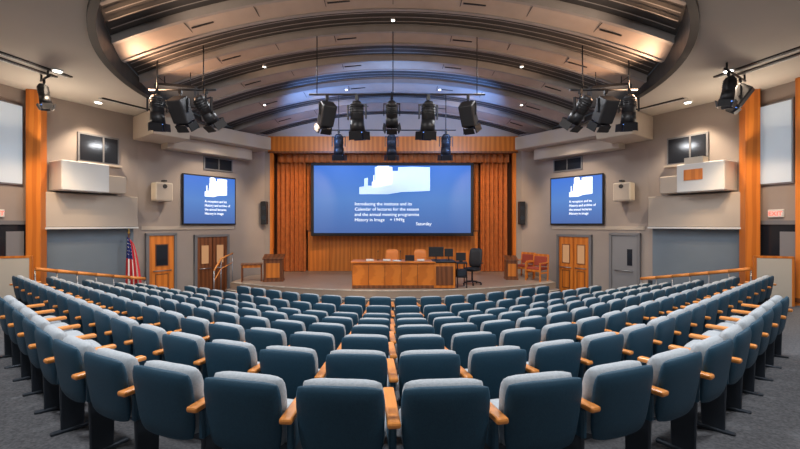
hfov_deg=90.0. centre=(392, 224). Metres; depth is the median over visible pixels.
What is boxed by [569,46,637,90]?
pipe
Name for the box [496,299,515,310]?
seat
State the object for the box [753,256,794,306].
partition panel
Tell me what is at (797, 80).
wood column
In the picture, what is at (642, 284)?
seat
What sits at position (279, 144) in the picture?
trim
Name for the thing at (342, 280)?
stage
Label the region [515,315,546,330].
seat
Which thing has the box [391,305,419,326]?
seat
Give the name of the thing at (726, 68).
bracket
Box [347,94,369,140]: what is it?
spotlight
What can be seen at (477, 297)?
seat
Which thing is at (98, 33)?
ceiling
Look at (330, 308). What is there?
seat
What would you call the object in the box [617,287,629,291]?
seat
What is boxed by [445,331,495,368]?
seat
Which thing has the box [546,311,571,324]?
seat
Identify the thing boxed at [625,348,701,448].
seat
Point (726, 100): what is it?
spotlight
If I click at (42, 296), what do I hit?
seat
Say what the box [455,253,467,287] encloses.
cart
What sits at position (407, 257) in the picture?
laptop
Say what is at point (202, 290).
seat
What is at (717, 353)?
seat
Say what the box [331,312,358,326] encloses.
seat
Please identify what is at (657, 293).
seat
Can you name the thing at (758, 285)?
seat
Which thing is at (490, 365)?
seat
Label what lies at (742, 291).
seat
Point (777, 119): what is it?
window
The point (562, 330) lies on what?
seat
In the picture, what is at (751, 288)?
seat
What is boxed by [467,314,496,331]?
seat
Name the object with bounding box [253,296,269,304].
seat
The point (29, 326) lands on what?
seat
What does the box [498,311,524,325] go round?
seat
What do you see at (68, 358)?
seat
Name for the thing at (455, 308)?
seat
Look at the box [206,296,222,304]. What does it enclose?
seat
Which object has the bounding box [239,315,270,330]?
seat
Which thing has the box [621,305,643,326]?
seat
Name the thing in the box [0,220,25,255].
window
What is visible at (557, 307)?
seat
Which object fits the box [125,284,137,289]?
seat
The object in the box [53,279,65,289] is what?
seat
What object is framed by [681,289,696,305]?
seat
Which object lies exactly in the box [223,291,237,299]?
seat
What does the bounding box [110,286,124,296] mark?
seat
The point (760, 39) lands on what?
ceiling soffit
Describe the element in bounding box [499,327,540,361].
seat
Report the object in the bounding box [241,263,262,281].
side table
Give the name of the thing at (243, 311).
seat
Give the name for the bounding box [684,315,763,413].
seat
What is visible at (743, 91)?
spotlight
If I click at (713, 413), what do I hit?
seat
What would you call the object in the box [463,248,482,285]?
office chair
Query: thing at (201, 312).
seat
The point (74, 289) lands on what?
seat
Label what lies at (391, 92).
pipe
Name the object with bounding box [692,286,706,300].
seat
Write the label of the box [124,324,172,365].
seat
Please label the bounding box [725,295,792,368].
seat
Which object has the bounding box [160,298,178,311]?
seat
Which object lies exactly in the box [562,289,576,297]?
seat
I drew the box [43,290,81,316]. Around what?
seat
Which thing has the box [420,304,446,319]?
seat
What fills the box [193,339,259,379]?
seat
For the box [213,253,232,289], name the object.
handrail
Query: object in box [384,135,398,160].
spotlight
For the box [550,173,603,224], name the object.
wall screen
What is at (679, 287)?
seat
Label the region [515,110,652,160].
bulkhead
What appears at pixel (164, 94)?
mounting bracket
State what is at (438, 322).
seat
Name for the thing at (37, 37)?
ceiling soffit
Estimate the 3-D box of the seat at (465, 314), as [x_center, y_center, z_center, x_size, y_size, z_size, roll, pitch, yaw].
[1.460,2.189,8.306,0.636,0.895,0.643,0,0,-18]
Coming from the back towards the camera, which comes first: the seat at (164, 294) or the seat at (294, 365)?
the seat at (164, 294)
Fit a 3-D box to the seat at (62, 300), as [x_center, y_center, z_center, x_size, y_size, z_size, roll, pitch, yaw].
[-5.113,1.567,6.580,0.636,0.895,0.643,0,0,39]
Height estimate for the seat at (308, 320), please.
0.895 m
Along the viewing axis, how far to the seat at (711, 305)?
5.85 m
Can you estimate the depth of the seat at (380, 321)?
6.71 m
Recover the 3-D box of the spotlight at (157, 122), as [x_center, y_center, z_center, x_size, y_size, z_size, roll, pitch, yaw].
[-5.612,-2.710,9.540,0.502,1.010,0.474,0,0,-17]
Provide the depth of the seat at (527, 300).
9.93 m
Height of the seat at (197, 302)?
0.895 m
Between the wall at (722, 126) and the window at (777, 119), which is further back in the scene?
the wall at (722, 126)
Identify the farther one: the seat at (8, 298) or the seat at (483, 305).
the seat at (483, 305)
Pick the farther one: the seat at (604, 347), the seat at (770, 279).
the seat at (770, 279)
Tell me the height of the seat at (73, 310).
0.895 m
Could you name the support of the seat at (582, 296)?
on the floor
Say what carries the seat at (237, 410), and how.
on the floor
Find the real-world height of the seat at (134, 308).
0.895 m
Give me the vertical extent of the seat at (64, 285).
0.895 m
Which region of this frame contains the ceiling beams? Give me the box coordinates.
[100,0,685,133]
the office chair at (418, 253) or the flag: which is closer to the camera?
the flag
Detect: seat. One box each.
[0,295,60,357]
[0,301,72,368]
[8,307,85,381]
[9,275,41,302]
[15,277,47,304]
[17,315,100,396]
[21,280,55,310]
[28,283,63,316]
[28,325,96,414]
[35,286,71,316]
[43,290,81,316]
[43,336,115,436]
[46,276,57,286]
[52,294,92,324]
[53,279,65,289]
[58,281,74,292]
[63,298,105,333]
[66,283,94,296]
[71,348,145,448]
[75,286,105,299]
[75,303,119,342]
[82,280,93,286]
[85,289,104,305]
[88,309,135,345]
[91,282,103,289]
[96,293,117,310]
[100,284,113,292]
[104,316,153,354]
[108,296,131,316]
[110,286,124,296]
[115,282,127,288]
[117,360,203,448]
[121,289,136,299]
[121,300,146,324]
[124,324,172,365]
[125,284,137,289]
[132,292,149,303]
[135,283,146,286]
[135,286,148,292]
[137,305,164,326]
[145,285,157,289]
[146,289,160,295]
[146,295,163,306]
[153,332,205,373]
[154,310,184,331]
[156,287,168,291]
[159,291,173,299]
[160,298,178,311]
[167,289,180,294]
[172,294,187,302]
[174,316,211,341]
[176,302,196,317]
[179,291,193,297]
[184,285,197,293]
[186,297,203,307]
[186,371,293,448]
[192,293,206,300]
[193,306,215,321]
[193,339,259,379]
[196,287,209,295]
[202,300,219,311]
[202,322,244,341]
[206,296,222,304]
[209,289,223,297]
[210,311,239,324]
[218,304,237,313]
[222,298,238,305]
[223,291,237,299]
[236,286,250,293]
[238,294,253,302]
[238,301,255,308]
[238,307,260,316]
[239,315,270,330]
[244,327,286,361]
[247,345,319,398]
[250,287,265,296]
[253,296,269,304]
[256,304,277,311]
[261,311,287,325]
[263,289,281,299]
[270,299,289,310]
[271,319,305,345]
[278,307,300,319]
[279,291,299,302]
[279,378,385,448]
[289,314,318,331]
[289,331,334,368]
[290,301,311,313]
[298,293,319,309]
[303,310,327,321]
[309,322,345,349]
[313,303,335,315]
[314,349,387,387]
[318,295,341,311]
[322,316,352,334]
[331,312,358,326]
[337,334,388,358]
[338,304,362,319]
[341,296,366,312]
[349,324,389,341]
[357,318,389,341]
[362,305,390,317]
[363,313,390,323]
[366,296,390,307]
[383,378,489,448]
[387,349,460,405]
[388,334,444,374]
[389,324,434,350]
[390,318,427,342]
[391,296,416,310]
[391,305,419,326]
[391,313,422,330]
[417,296,441,313]
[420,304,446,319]
[427,312,454,326]
[433,316,463,334]
[440,322,476,349]
[441,295,464,311]
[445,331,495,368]
[450,303,472,315]
[458,310,482,321]
[460,345,526,398]
[464,293,485,309]
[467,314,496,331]
[474,301,495,313]
[480,319,514,345]
[484,371,581,448]
[485,291,503,302]
[485,307,507,319]
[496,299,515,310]
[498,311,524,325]
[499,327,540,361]
[504,289,519,299]
[508,304,529,311]
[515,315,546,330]
[516,296,532,304]
[520,287,534,296]
[525,307,547,316]
[525,339,581,376]
[530,301,547,308]
[532,294,547,302]
[535,286,549,294]
[541,322,576,341]
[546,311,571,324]
[547,298,563,305]
[548,291,562,299]
[548,304,566,313]
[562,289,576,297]
[563,296,579,304]
[563,360,652,448]
[566,300,583,311]
[570,306,592,323]
[574,310,626,331]
[576,287,589,295]
[576,316,605,341]
[578,332,623,379]
[579,293,593,300]
[582,297,599,307]
[588,285,601,293]
[589,302,609,317]
[592,291,606,297]
[598,294,613,302]
[605,289,618,294]
[607,298,625,311]
[612,291,626,299]
[613,316,675,357]
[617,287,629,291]
[619,324,653,365]
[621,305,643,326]
[622,295,639,306]
[625,289,639,295]
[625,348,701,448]
[628,285,640,289]
[632,309,691,346]
[636,292,652,303]
[637,286,650,292]
[637,336,733,448]
[639,283,650,286]
[639,300,659,324]
[648,284,660,289]
[649,289,664,300]
[650,303,705,342]
[654,296,673,316]
[658,282,670,288]
[661,286,675,296]
[666,298,718,342]
[668,293,685,310]
[668,325,751,436]
[672,284,685,292]
[680,283,716,296]
[680,294,728,333]
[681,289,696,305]
[682,282,694,289]
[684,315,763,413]
[691,281,724,292]
[692,280,703,286]
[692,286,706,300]
[693,290,738,316]
[702,307,773,396]
[704,286,747,315]
[713,283,754,316]
[713,301,781,380]
[720,279,732,289]
[722,280,761,316]
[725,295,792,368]
[728,276,739,286]
[730,277,767,310]
[738,275,776,304]
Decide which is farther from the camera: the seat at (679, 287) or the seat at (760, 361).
the seat at (679, 287)
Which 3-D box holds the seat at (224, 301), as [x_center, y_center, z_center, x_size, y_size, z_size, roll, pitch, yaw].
[-3.711,2.189,9.546,0.636,0.895,0.643,0,0,35]
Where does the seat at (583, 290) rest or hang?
on the floor
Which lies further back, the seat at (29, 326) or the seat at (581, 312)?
the seat at (581, 312)
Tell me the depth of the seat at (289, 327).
5.89 m
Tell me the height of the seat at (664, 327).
0.895 m
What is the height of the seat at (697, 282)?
0.895 m
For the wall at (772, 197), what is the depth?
10.10 m
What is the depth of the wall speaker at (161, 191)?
13.16 m
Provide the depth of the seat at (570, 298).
9.60 m
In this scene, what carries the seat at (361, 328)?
on the floor
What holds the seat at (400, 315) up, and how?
on the floor
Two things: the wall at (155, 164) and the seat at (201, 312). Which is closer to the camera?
the seat at (201, 312)
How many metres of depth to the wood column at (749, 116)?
10.37 m
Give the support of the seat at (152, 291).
on the floor
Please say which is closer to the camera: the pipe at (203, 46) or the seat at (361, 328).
the seat at (361, 328)
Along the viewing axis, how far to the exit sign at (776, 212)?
10.06 m
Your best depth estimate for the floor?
3.75 m
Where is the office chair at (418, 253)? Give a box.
[414,249,426,259]
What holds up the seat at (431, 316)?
on the floor
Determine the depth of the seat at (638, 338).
4.30 m
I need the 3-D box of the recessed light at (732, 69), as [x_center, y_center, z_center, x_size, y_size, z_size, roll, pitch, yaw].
[7.600,-3.510,9.060,0.219,0.099,0.225,0,0,0]
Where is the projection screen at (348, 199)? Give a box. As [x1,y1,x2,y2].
[311,163,473,235]
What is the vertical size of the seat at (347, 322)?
0.895 m
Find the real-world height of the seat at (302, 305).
0.895 m
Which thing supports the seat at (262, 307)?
on the floor
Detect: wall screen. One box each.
[182,173,235,224]
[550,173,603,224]
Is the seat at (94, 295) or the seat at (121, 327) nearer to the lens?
the seat at (121, 327)
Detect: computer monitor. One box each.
[429,247,443,260]
[444,249,452,259]
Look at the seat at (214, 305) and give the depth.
8.18 m
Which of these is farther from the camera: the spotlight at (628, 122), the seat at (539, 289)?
the seat at (539, 289)
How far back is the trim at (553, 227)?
14.11 m
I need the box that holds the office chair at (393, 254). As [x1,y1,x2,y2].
[385,249,398,259]
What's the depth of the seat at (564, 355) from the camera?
3.75 m
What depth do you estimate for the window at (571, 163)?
15.12 m
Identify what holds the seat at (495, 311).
on the floor
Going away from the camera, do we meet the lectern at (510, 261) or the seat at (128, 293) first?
the seat at (128, 293)
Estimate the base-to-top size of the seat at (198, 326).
0.895 m
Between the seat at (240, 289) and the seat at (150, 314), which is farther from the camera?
the seat at (240, 289)
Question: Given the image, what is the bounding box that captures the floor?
[0,306,799,448]
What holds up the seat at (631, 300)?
on the floor
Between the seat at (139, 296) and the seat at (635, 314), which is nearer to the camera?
the seat at (635, 314)
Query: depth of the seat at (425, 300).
10.02 m
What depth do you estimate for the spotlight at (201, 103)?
9.46 m
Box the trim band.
[647,192,740,228]
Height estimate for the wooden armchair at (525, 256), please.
0.960 m
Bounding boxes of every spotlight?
[36,79,55,110]
[146,89,170,131]
[165,89,199,132]
[193,89,226,132]
[313,95,336,134]
[332,129,346,160]
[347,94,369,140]
[383,95,400,134]
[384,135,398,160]
[415,94,437,140]
[437,129,452,160]
[458,95,481,134]
[559,89,592,132]
[586,89,620,132]
[615,89,639,131]
[715,71,737,108]
[721,78,754,113]
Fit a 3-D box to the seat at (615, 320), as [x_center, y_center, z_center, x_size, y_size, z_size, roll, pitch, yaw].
[3.064,1.722,5.984,0.636,0.895,0.643,0,0,-37]
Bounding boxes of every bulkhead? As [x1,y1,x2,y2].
[133,110,270,160]
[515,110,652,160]
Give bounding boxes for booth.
[49,160,125,194]
[660,156,736,194]
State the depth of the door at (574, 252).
14.89 m
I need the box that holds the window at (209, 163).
[203,156,232,172]
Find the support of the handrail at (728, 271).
on the floor
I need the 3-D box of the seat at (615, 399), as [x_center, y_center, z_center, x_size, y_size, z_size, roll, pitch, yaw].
[1.438,1.409,2.945,0.636,0.895,0.643,0,0,-21]
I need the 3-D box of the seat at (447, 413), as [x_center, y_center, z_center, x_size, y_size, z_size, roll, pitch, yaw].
[0.259,1.409,2.680,0.636,0.895,0.643,0,0,-5]
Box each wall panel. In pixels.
[45,192,138,228]
[47,229,132,286]
[307,230,478,270]
[653,229,738,286]
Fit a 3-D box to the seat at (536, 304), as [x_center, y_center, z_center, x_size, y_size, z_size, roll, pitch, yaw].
[3.115,2.189,9.134,0.636,0.895,0.643,0,0,-35]
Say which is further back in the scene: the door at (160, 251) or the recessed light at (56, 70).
the door at (160, 251)
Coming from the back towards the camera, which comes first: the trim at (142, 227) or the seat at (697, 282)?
the trim at (142, 227)
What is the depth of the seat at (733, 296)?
6.65 m
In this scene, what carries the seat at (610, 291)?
on the floor
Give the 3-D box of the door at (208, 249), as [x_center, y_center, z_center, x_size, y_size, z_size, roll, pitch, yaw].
[-6.737,1.540,14.928,0.168,2.340,1.340,0,0,37]
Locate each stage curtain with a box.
[277,154,305,271]
[480,162,507,271]
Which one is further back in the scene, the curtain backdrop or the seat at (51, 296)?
the curtain backdrop
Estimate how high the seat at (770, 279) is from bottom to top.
0.895 m
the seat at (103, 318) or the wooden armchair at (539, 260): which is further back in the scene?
the wooden armchair at (539, 260)
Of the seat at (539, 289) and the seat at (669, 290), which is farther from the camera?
the seat at (539, 289)
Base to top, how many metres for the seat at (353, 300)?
0.895 m
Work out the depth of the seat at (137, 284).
11.79 m
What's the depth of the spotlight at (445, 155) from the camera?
13.88 m
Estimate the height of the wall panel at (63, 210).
1.000 m
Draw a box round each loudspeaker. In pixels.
[261,201,267,223]
[518,201,524,223]
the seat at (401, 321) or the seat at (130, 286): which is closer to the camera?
the seat at (401, 321)
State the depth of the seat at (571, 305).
8.18 m
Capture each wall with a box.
[0,84,25,220]
[47,97,137,256]
[138,126,264,291]
[265,114,520,273]
[274,131,511,269]
[521,126,647,291]
[648,101,738,279]
[760,81,794,220]
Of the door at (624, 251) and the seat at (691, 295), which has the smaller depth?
the seat at (691, 295)
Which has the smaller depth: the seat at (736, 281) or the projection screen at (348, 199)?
the seat at (736, 281)
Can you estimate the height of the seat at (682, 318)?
0.895 m
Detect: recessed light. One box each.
[51,68,63,72]
[722,68,734,72]
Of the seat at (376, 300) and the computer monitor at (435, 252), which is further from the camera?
the computer monitor at (435, 252)
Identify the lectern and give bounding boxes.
[262,254,284,281]
[503,252,518,279]
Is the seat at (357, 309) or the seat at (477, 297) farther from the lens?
the seat at (477, 297)
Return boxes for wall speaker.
[151,180,172,201]
[613,180,634,201]
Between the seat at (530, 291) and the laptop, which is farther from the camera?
the laptop
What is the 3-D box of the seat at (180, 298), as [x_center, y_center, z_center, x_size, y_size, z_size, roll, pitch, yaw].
[-4.726,2.034,9.254,0.636,0.895,0.643,0,0,36]
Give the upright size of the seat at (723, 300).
0.895 m
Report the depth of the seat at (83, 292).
8.06 m
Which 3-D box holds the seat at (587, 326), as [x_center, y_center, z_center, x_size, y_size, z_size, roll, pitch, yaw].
[2.551,1.722,5.632,0.636,0.895,0.643,0,0,-32]
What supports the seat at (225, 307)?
on the floor
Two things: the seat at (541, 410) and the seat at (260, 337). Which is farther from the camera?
the seat at (260, 337)
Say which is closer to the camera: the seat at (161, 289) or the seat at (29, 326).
the seat at (29, 326)
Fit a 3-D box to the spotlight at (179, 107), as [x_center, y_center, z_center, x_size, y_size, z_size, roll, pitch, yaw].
[-5.044,-2.713,9.563,0.511,1.003,0.727,0,0,6]
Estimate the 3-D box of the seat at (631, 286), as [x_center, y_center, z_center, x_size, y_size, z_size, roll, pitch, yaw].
[6.800,2.191,11.681,0.636,0.895,0.643,0,0,-35]
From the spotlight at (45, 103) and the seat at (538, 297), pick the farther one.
the seat at (538, 297)
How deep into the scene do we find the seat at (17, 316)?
4.62 m
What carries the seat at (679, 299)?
on the floor
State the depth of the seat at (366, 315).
7.79 m
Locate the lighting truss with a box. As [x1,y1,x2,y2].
[309,93,484,95]
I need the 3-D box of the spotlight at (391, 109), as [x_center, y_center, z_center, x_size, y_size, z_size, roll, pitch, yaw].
[-0.030,-2.761,10.082,0.488,0.945,0.707,0,0,0]
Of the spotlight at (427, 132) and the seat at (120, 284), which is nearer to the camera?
the spotlight at (427, 132)
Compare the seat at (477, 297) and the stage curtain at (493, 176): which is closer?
the seat at (477, 297)
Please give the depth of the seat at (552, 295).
10.62 m
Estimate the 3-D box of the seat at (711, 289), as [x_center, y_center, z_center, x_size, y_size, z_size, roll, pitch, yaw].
[6.610,1.723,8.719,0.636,0.895,0.643,0,0,-38]
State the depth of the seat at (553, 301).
9.25 m
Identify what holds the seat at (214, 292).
on the floor
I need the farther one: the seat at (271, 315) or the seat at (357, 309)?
the seat at (357, 309)
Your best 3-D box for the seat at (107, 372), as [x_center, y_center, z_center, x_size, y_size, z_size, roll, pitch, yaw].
[-2.072,1.410,3.239,0.636,0.895,0.643,0,0,28]
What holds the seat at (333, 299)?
on the floor
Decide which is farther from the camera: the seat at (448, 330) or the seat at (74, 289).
the seat at (74, 289)
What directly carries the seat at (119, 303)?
on the floor
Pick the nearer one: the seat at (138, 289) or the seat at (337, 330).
the seat at (337, 330)
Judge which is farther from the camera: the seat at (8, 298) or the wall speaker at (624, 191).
the wall speaker at (624, 191)
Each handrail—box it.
[34,267,145,285]
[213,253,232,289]
[640,267,751,285]
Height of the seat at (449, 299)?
0.895 m
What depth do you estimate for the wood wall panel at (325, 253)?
17.63 m
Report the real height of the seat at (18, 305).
0.895 m
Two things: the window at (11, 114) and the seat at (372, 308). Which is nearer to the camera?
the seat at (372, 308)
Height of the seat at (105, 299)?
0.895 m
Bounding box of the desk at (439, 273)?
[350,259,455,287]
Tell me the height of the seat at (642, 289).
0.895 m
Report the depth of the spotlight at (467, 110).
9.91 m
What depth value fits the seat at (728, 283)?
9.23 m
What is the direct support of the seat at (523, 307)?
on the floor
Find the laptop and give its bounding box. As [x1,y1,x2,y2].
[405,255,413,260]
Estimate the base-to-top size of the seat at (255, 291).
0.895 m
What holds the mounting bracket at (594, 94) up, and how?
hanging from the ceiling at (98, 33)
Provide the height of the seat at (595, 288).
0.895 m
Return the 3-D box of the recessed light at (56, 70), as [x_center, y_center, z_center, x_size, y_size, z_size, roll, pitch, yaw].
[-7.600,-3.510,9.060,0.219,0.099,0.225,0,0,0]
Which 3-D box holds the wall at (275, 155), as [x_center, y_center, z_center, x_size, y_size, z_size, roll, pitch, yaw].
[0.000,-0.700,18.100,11.200,7.000,0.200,0,0,0]
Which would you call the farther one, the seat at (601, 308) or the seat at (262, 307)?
the seat at (262, 307)
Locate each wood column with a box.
[26,89,46,283]
[739,89,759,283]
[795,77,799,305]
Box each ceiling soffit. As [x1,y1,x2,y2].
[0,0,168,115]
[617,0,799,115]
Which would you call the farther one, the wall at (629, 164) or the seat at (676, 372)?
the wall at (629, 164)
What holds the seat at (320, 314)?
on the floor
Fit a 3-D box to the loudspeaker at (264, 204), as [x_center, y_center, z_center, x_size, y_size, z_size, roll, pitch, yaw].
[-5.340,-0.480,16.657,0.240,0.950,0.365,0,0,0]
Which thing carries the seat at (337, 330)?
on the floor
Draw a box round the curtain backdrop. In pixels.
[307,162,478,229]
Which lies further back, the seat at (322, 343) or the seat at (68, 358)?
the seat at (322, 343)
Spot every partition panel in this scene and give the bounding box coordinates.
[0,256,32,298]
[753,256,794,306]
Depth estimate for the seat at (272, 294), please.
10.97 m
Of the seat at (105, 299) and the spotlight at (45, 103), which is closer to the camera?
the seat at (105, 299)
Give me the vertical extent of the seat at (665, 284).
0.895 m
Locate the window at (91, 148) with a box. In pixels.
[77,132,121,167]
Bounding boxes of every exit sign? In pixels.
[0,209,4,216]
[768,209,784,216]
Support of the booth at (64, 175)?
attached to the wall at (68, 118)
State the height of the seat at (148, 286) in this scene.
0.895 m
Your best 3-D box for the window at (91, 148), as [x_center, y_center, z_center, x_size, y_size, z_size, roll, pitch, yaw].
[-8.785,-2.223,11.978,0.140,0.905,1.200,0,0,28]
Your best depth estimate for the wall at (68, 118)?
11.84 m
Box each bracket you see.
[40,70,50,81]
[154,72,198,108]
[587,72,631,108]
[724,62,745,81]
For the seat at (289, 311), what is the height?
0.895 m
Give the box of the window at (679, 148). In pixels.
[664,132,708,167]
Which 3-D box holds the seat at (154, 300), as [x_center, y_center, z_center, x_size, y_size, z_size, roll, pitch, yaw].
[-4.688,1.878,8.231,0.636,0.895,0.643,0,0,37]
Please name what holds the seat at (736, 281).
on the floor
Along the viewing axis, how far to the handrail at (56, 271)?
10.98 m
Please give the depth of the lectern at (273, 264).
14.38 m
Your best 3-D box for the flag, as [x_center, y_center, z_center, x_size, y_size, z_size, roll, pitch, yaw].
[-8.064,1.373,12.450,0.647,2.520,0.340,0,0,0]
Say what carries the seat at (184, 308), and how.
on the floor
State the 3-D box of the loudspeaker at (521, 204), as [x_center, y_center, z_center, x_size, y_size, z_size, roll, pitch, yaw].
[5.340,-0.480,16.657,0.240,0.950,0.365,0,0,0]
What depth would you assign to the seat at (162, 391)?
2.69 m
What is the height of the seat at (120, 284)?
0.895 m
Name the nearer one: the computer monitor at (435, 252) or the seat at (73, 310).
the seat at (73, 310)
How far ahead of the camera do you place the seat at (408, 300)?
9.95 m
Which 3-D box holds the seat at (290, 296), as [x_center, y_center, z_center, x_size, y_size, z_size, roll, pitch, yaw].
[-2.686,2.255,10.959,0.636,0.895,0.643,0,0,28]
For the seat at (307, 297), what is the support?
on the floor
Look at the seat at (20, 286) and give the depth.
8.27 m
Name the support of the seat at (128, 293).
on the floor
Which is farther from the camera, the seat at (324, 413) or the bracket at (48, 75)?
the bracket at (48, 75)
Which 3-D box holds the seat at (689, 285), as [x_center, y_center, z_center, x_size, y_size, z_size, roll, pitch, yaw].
[7.186,1.879,10.092,0.636,0.895,0.643,0,0,-37]
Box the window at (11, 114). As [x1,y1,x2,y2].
[0,99,22,185]
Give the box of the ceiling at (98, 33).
[86,0,699,135]
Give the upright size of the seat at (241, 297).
0.895 m
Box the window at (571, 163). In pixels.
[553,156,582,172]
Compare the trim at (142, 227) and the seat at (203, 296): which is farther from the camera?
the trim at (142, 227)
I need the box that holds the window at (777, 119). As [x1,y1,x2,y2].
[760,97,794,185]
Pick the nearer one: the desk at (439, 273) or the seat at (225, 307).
the seat at (225, 307)
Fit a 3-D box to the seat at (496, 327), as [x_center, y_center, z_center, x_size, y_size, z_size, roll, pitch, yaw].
[1.451,1.877,6.162,0.636,0.895,0.643,0,0,-19]
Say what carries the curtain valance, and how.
attached to the wall at (374, 121)
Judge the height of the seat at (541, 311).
0.895 m
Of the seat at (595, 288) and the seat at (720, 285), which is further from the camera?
the seat at (595, 288)
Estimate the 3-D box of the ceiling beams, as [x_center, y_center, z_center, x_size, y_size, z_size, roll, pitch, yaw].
[0.000,-4.349,10.518,12.930,1.820,12.594,0,0,0]
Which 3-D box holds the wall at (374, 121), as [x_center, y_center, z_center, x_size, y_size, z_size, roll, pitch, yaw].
[0.000,-0.975,17.000,11.600,7.450,0.300,0,0,0]
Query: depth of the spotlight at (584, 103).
9.46 m
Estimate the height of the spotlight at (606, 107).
1.003 m
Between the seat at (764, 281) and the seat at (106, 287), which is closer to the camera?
the seat at (764, 281)
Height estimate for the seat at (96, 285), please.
0.895 m
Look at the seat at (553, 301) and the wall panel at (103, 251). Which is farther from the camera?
the wall panel at (103, 251)
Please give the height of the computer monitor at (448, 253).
0.380 m
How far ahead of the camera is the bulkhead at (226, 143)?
14.12 m
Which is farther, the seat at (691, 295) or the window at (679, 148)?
the window at (679, 148)
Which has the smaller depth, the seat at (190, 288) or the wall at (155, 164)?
the seat at (190, 288)
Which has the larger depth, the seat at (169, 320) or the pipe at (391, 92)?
the pipe at (391, 92)
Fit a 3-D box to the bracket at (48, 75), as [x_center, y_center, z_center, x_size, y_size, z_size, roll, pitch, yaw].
[-7.951,-3.407,9.139,0.605,0.177,0.046,0,0,34]
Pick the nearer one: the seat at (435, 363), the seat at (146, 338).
the seat at (435, 363)
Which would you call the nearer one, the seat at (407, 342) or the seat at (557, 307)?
the seat at (407, 342)
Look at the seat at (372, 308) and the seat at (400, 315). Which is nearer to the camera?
the seat at (400, 315)
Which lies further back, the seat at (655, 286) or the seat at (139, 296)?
the seat at (655, 286)
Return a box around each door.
[145,233,176,288]
[193,234,229,291]
[556,234,592,291]
[609,233,640,288]
[760,220,794,256]
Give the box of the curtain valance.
[278,154,508,162]
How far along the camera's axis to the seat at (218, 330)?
5.07 m
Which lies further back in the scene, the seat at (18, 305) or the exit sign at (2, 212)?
the exit sign at (2, 212)
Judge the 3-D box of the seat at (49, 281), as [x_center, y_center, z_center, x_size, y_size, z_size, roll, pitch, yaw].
[-8.198,1.724,9.944,0.636,0.895,0.643,0,0,38]
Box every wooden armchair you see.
[518,252,535,277]
[525,254,548,281]
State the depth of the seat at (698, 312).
5.45 m
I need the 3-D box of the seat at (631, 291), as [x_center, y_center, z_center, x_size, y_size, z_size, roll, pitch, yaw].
[5.696,2.034,9.950,0.636,0.895,0.643,0,0,-36]
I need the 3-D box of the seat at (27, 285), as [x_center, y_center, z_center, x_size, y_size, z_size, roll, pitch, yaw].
[-7.114,1.568,8.178,0.636,0.895,0.643,0,0,39]
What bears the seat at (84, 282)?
on the floor
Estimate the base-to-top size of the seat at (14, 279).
0.895 m
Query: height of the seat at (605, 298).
0.895 m
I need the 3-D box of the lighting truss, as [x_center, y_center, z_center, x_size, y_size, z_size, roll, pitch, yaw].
[0.100,-4.023,10.000,4.400,1.594,0.050,0,0,0]
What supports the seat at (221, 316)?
on the floor
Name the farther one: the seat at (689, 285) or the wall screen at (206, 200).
the wall screen at (206, 200)
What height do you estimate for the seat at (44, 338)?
0.895 m
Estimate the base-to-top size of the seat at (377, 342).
0.895 m
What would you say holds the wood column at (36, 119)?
on the floor
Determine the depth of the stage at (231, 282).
12.77 m
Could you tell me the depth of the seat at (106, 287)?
9.43 m
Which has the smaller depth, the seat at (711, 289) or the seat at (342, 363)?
the seat at (342, 363)
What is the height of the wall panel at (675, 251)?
2.200 m
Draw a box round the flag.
[125,229,141,284]
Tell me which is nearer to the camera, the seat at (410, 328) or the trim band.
the seat at (410, 328)
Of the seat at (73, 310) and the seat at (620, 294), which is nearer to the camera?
the seat at (73, 310)
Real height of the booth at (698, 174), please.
0.970 m
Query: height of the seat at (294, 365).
0.895 m
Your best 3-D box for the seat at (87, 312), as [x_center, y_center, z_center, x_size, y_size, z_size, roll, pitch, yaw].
[-4.113,1.566,5.782,0.636,0.895,0.643,0,0,39]
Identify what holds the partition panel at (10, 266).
on the floor
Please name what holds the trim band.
attached to the wall at (722, 126)
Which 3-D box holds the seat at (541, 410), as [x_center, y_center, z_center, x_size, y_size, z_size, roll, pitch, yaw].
[0.856,1.409,2.768,0.636,0.895,0.643,0,0,-13]
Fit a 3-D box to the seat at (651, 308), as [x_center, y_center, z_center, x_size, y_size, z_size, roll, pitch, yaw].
[4.076,1.722,6.764,0.636,0.895,0.643,0,0,-38]
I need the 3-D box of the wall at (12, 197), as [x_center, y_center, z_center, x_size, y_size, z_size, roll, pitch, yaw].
[-10.198,-0.500,8.321,0.200,6.600,4.808,0,0,12]
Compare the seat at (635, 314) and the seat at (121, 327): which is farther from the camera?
the seat at (635, 314)
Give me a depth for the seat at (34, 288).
7.47 m
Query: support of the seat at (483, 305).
on the floor
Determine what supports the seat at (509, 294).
on the floor
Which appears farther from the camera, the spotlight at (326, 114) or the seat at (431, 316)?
the spotlight at (326, 114)
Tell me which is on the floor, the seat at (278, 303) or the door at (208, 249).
the seat at (278, 303)
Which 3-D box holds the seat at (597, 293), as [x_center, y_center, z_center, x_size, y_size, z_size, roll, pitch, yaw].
[5.220,2.190,10.589,0.636,0.895,0.643,0,0,-35]
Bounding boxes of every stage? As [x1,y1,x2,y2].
[225,270,560,313]
[227,282,558,309]
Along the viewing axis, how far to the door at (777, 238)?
10.06 m
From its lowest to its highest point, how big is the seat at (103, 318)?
0.895 m
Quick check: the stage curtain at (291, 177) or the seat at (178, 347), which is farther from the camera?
the stage curtain at (291, 177)
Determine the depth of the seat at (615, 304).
7.53 m
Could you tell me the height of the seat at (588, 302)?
0.895 m
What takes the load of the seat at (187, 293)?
on the floor
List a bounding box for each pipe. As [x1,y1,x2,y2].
[148,46,216,90]
[332,92,455,130]
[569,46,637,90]
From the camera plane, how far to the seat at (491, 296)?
10.65 m
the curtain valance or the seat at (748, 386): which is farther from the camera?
the curtain valance
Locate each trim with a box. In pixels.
[141,226,233,229]
[268,136,517,254]
[552,226,644,229]

